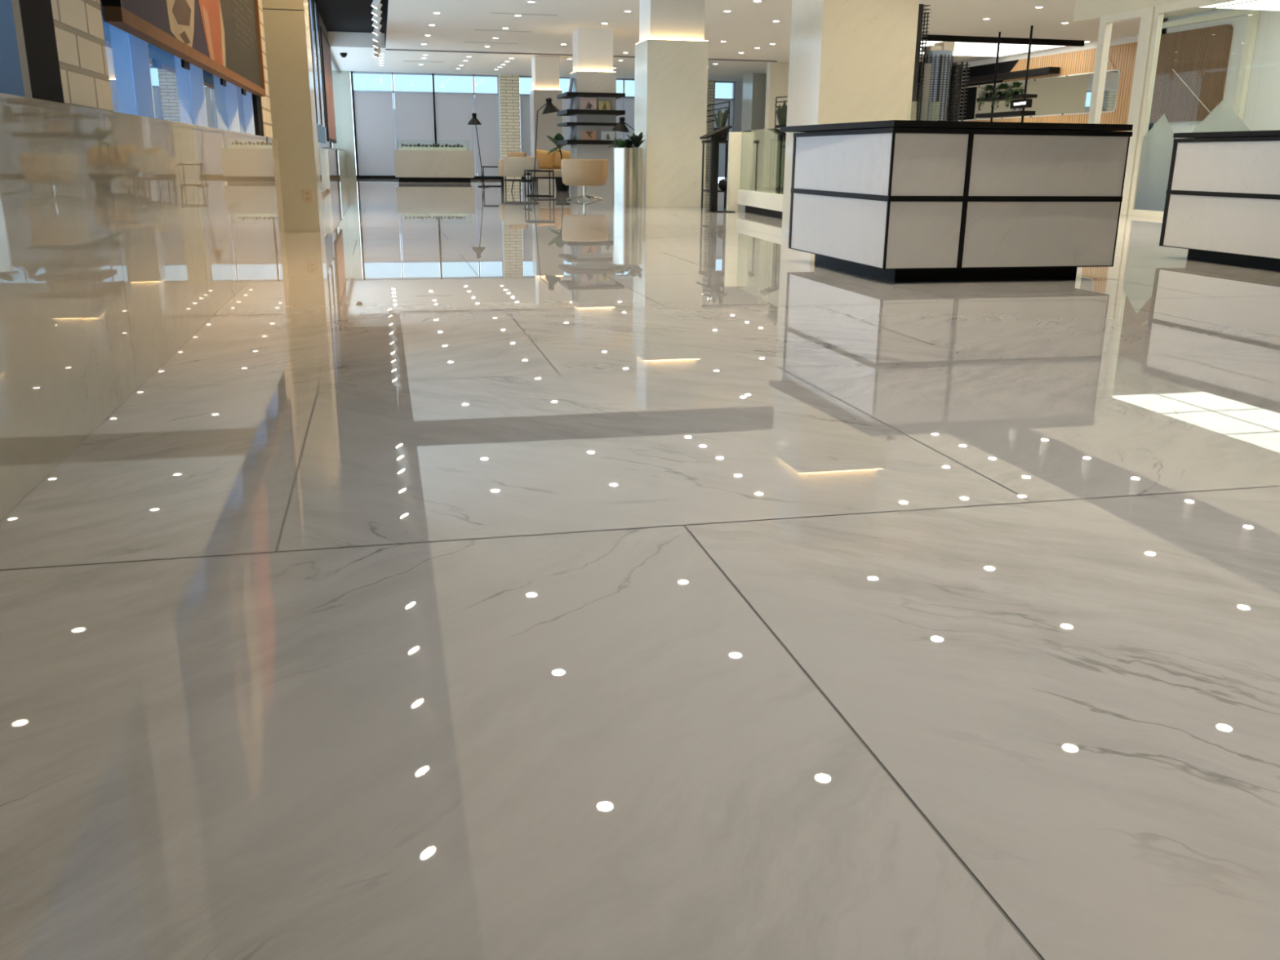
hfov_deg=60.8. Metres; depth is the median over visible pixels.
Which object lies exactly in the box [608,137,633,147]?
leafy plant
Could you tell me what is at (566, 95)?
shelf
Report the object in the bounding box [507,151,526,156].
cushion
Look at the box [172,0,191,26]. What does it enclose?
print
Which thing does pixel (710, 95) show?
wall
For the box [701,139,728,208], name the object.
console table
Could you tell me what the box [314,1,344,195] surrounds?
window
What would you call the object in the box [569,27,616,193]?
marble column
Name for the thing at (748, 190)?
display cabinet
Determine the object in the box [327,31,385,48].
wall
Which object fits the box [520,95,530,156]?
roller shade
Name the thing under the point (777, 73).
wall
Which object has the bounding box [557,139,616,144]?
shelf
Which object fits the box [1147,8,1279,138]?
wall
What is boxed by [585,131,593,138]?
picture
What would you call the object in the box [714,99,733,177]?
roller shade
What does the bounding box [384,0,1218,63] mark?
ceiling
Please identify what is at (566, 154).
cushion
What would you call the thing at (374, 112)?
roller shade
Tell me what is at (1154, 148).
window
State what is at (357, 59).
ceiling
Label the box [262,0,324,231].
column
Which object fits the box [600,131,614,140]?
book
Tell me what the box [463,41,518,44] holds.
air slot
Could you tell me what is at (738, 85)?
wall
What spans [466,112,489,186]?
floor lamp
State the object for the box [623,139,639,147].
leafy plant
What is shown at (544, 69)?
marble column
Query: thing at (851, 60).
marble column
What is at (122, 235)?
wall
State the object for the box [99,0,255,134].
window
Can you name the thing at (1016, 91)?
trailing plant
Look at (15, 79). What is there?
window
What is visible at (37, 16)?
trim
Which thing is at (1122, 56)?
wall
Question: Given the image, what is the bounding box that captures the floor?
[0,177,1279,959]
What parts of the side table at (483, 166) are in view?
frame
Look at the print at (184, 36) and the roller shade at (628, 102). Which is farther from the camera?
the roller shade at (628, 102)
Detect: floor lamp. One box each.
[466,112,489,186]
[527,97,559,195]
[612,116,634,132]
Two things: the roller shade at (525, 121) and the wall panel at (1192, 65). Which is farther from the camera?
the roller shade at (525, 121)
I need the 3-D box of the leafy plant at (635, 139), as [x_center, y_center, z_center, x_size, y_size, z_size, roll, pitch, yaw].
[-0.054,-5.166,16.602,0.325,0.265,0.338,10,19,30]
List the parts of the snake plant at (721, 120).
pot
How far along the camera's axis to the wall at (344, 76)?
34.78 m
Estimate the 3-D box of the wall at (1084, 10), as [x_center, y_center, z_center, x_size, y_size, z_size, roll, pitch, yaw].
[9.244,-4.179,6.322,0.100,0.450,22.400,-3,17,-13]
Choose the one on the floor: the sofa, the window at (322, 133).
the sofa
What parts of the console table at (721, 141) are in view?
leg, leg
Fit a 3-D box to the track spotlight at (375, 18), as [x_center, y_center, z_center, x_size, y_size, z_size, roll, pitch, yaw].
[-4.422,-8.057,18.272,0.180,0.716,0.104,0,16,-1]
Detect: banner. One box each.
[307,0,318,123]
[309,0,322,125]
[314,3,326,127]
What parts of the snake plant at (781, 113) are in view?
pot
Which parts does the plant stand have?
leg, leg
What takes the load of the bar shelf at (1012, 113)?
hanging from the ceiling at (749, 25)
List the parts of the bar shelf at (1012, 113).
rod, rod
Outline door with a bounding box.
[1088,6,1155,214]
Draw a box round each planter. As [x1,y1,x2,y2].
[393,140,474,182]
[613,147,643,207]
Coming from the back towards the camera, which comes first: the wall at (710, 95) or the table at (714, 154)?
the wall at (710, 95)
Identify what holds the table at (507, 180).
on the floor
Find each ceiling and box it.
[314,0,386,33]
[330,38,789,81]
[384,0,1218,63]
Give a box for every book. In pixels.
[568,77,573,92]
[568,97,573,109]
[568,125,573,139]
[580,97,595,109]
[582,130,596,140]
[598,101,609,110]
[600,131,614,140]
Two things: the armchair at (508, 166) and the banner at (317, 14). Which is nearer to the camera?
the banner at (317, 14)
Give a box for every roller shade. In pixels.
[353,91,395,175]
[394,92,435,150]
[435,93,475,175]
[475,94,498,176]
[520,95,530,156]
[561,98,570,151]
[615,97,622,147]
[624,97,634,147]
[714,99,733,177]
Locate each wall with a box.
[0,0,285,520]
[323,148,348,191]
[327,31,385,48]
[338,71,356,178]
[497,74,521,179]
[705,80,714,180]
[732,81,742,132]
[740,72,766,177]
[763,62,789,186]
[962,41,1137,131]
[963,35,1138,67]
[1073,0,1186,22]
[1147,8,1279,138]
[1147,17,1168,131]
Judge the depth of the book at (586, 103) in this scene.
22.57 m
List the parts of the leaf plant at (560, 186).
pot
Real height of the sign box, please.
0.160 m
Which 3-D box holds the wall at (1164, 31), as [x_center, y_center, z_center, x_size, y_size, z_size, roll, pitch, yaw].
[10.287,-6.904,20.533,1.480,3.250,0.200,-3,17,-13]
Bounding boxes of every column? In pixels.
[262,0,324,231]
[529,56,562,185]
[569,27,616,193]
[634,0,708,206]
[782,0,919,231]
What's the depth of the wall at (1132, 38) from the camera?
25.39 m
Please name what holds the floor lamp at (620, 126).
on the floor
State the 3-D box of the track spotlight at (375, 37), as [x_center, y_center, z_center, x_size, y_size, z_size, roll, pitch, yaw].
[-5.182,-9.002,21.449,0.180,0.716,0.104,0,16,-1]
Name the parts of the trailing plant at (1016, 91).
pot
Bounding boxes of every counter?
[779,120,1133,281]
[1159,129,1279,270]
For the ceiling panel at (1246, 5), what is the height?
0.038 m
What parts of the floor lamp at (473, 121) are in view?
lamp shade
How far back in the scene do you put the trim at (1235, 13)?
18.81 m
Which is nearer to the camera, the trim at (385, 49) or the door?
the door
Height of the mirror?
0.870 m
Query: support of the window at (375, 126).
in the wall
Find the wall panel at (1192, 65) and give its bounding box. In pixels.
[1149,24,1233,123]
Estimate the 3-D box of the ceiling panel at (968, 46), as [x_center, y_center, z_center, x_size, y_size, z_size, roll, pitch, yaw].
[7.176,-9.873,24.953,4.500,0.113,3.900,-3,17,-13]
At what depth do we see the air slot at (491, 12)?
20.12 m
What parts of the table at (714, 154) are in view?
thin post, post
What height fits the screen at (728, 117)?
1.669 m
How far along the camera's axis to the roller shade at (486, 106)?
35.87 m
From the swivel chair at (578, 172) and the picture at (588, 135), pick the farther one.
the picture at (588, 135)
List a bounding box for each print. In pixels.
[165,0,194,47]
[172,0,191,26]
[179,31,190,44]
[198,0,222,65]
[201,4,214,60]
[231,0,255,54]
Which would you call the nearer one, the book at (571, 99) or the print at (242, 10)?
the print at (242, 10)
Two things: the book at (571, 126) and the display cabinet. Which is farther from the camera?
the book at (571, 126)
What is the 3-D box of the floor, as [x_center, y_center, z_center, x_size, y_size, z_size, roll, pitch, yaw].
[5.014,-4.904,19.324,21.300,0.002,48.988,-3,17,-13]
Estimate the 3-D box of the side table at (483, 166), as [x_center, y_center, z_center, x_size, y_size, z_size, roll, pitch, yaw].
[-3.705,-7.631,27.404,0.510,0.490,0.500,-3,17,-13]
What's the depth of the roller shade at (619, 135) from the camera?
36.65 m
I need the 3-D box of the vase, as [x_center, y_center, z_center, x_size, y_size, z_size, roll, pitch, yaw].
[1.249,-4.395,16.226,0.170,0.168,0.170,-3,17,-13]
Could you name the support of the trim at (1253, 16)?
attached to the wall at (1262, 108)
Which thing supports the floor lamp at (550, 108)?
on the floor
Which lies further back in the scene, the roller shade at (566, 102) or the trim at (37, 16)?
the roller shade at (566, 102)
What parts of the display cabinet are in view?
glass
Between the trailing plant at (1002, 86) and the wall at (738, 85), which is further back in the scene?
the wall at (738, 85)
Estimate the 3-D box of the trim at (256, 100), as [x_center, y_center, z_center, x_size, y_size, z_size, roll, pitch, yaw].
[-2.836,-3.826,7.565,0.174,2.758,0.330,-3,17,-13]
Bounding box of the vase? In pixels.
[718,178,727,190]
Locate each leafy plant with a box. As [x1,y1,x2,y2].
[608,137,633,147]
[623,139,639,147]
[625,132,644,147]
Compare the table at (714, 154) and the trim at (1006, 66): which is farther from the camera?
the trim at (1006, 66)
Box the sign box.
[1009,98,1032,108]
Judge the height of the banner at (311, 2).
2.080 m
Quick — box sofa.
[527,155,561,188]
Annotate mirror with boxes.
[959,69,1119,121]
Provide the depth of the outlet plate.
10.51 m
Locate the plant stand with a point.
(775, 140)
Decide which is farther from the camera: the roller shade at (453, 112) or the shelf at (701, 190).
the roller shade at (453, 112)
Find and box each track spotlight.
[371,0,381,8]
[371,3,382,15]
[372,10,382,22]
[372,16,382,27]
[372,24,382,35]
[373,31,381,41]
[373,38,381,48]
[373,44,381,53]
[373,48,381,57]
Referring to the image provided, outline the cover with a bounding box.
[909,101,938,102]
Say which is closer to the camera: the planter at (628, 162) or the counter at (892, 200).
the counter at (892, 200)
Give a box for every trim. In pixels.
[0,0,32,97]
[18,0,64,103]
[251,93,264,136]
[385,48,777,62]
[961,59,1018,86]
[1161,9,1248,29]
[1233,10,1260,121]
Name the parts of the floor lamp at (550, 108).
lamp shade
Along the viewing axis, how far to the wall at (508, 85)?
35.55 m
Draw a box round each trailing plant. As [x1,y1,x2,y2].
[976,84,997,113]
[991,83,1011,109]
[1003,81,1026,107]
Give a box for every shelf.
[556,92,625,98]
[556,109,625,115]
[557,122,625,126]
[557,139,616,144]
[701,190,727,191]
[961,66,1060,84]
[974,25,1037,122]
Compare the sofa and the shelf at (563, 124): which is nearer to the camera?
the shelf at (563, 124)
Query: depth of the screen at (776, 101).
20.64 m
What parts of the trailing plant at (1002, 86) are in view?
pot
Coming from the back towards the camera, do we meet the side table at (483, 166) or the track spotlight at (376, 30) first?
the side table at (483, 166)
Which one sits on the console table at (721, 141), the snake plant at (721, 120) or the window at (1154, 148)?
the snake plant at (721, 120)
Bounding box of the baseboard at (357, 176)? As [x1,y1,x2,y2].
[355,175,501,179]
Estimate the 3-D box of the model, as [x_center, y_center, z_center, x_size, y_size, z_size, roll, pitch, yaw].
[3.010,-3.573,10.924,1.200,2.165,1.550,-3,17,-13]
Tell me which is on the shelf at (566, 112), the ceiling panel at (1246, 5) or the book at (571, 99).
the book at (571, 99)
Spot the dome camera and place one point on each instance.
(343, 55)
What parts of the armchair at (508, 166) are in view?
arm, backrest, leg, arm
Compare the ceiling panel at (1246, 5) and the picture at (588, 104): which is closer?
the ceiling panel at (1246, 5)
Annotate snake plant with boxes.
[712,106,729,140]
[774,100,786,138]
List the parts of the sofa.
frame, seat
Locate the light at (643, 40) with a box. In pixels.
[640,38,698,42]
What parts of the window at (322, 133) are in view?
pane, pane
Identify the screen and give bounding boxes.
[706,101,729,201]
[772,96,787,186]
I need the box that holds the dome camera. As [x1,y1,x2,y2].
[340,52,346,57]
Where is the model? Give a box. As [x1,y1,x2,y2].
[910,4,970,121]
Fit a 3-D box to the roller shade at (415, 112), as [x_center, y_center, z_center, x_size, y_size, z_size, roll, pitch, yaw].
[-7.282,-11.207,35.379,1.210,2.555,0.004,-3,17,-13]
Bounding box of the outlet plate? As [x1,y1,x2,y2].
[302,189,311,202]
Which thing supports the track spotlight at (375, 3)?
attached to the track
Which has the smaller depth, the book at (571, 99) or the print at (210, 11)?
the print at (210, 11)
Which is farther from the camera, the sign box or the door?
the sign box
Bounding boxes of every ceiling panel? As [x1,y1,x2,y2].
[920,34,1089,57]
[1195,0,1279,11]
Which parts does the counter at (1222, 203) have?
corner post, stone panel, stone panel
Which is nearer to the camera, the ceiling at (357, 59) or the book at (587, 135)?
the book at (587, 135)
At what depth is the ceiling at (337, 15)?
23.39 m
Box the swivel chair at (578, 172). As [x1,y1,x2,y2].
[560,159,607,200]
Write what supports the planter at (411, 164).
on the floor
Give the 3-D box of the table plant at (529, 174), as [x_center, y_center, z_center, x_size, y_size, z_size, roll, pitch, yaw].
[-2.410,-6.522,23.391,0.234,0.148,0.258,-3,17,-13]
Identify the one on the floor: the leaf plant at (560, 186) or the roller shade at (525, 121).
the leaf plant at (560, 186)
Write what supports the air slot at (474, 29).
attached to the ceiling at (749, 25)
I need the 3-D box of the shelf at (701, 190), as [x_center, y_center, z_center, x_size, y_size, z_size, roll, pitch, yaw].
[1.168,-4.329,16.333,0.380,0.018,0.460,-3,17,-13]
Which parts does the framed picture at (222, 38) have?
rail, rail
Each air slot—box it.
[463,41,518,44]
[474,29,523,31]
[490,12,557,15]
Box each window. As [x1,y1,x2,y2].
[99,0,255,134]
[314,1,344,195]
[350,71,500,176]
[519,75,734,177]
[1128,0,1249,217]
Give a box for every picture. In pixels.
[101,0,266,96]
[320,26,336,143]
[585,101,592,108]
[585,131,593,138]
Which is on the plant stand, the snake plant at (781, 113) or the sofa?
the snake plant at (781, 113)
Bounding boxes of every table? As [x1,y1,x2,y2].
[481,165,503,186]
[502,178,538,191]
[524,169,554,196]
[699,125,735,212]
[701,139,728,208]
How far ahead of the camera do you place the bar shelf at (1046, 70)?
26.47 m
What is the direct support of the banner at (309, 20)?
hanging from the window at (322, 133)
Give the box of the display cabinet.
[726,127,783,217]
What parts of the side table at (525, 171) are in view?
leg, leg, frame, leg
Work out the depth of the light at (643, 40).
16.38 m
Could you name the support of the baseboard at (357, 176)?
attached to the wall at (344, 76)
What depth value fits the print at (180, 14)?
4.68 m
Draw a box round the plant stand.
[768,138,786,193]
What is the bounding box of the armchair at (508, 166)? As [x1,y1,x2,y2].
[497,156,539,191]
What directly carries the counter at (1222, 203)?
on the floor
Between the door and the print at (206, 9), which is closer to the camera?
the print at (206, 9)
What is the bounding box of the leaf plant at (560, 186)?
[546,133,568,191]
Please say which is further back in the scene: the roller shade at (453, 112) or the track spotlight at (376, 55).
the roller shade at (453, 112)
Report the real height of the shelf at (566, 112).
0.085 m
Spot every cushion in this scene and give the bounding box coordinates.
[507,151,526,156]
[535,149,555,169]
[553,148,570,168]
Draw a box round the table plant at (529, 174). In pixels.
[523,172,533,179]
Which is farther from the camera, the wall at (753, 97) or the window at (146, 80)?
the wall at (753, 97)
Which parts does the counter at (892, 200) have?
corner post, stone panel, stone panel, corner post, stone panel, stone panel, stone panel, stone panel, corner post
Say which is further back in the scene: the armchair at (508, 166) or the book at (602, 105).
the armchair at (508, 166)
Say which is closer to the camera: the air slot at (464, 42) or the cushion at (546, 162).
the air slot at (464, 42)
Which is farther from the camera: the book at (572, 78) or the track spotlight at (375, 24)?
the book at (572, 78)
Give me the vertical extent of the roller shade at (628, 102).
2.555 m
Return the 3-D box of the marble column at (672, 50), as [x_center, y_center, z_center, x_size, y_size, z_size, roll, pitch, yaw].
[0.473,-5.956,16.994,0.950,3.250,0.850,-3,17,-13]
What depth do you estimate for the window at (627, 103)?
36.59 m
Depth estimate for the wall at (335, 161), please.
25.26 m
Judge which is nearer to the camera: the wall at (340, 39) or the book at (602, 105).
the book at (602, 105)
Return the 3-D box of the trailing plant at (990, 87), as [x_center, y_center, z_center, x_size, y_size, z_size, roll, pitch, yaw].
[7.235,-7.914,22.654,0.406,0.566,0.419,-3,17,-13]
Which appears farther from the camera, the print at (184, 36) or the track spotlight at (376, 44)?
the track spotlight at (376, 44)
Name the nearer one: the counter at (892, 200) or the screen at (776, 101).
the counter at (892, 200)
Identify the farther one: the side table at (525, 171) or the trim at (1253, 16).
the side table at (525, 171)
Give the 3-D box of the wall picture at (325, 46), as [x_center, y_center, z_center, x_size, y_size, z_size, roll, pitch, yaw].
[-6.634,-8.302,23.238,0.044,2.120,4.200,-3,17,-13]
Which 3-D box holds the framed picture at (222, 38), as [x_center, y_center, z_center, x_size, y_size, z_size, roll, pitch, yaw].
[-2.221,-3.124,5.432,0.070,2.125,4.760,-3,17,-13]
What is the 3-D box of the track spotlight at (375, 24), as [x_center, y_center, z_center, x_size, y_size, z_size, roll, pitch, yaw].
[-4.623,-8.307,19.113,0.180,0.716,0.104,0,16,-1]
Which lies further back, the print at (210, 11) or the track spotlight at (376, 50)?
the track spotlight at (376, 50)
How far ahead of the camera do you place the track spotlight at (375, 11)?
17.47 m

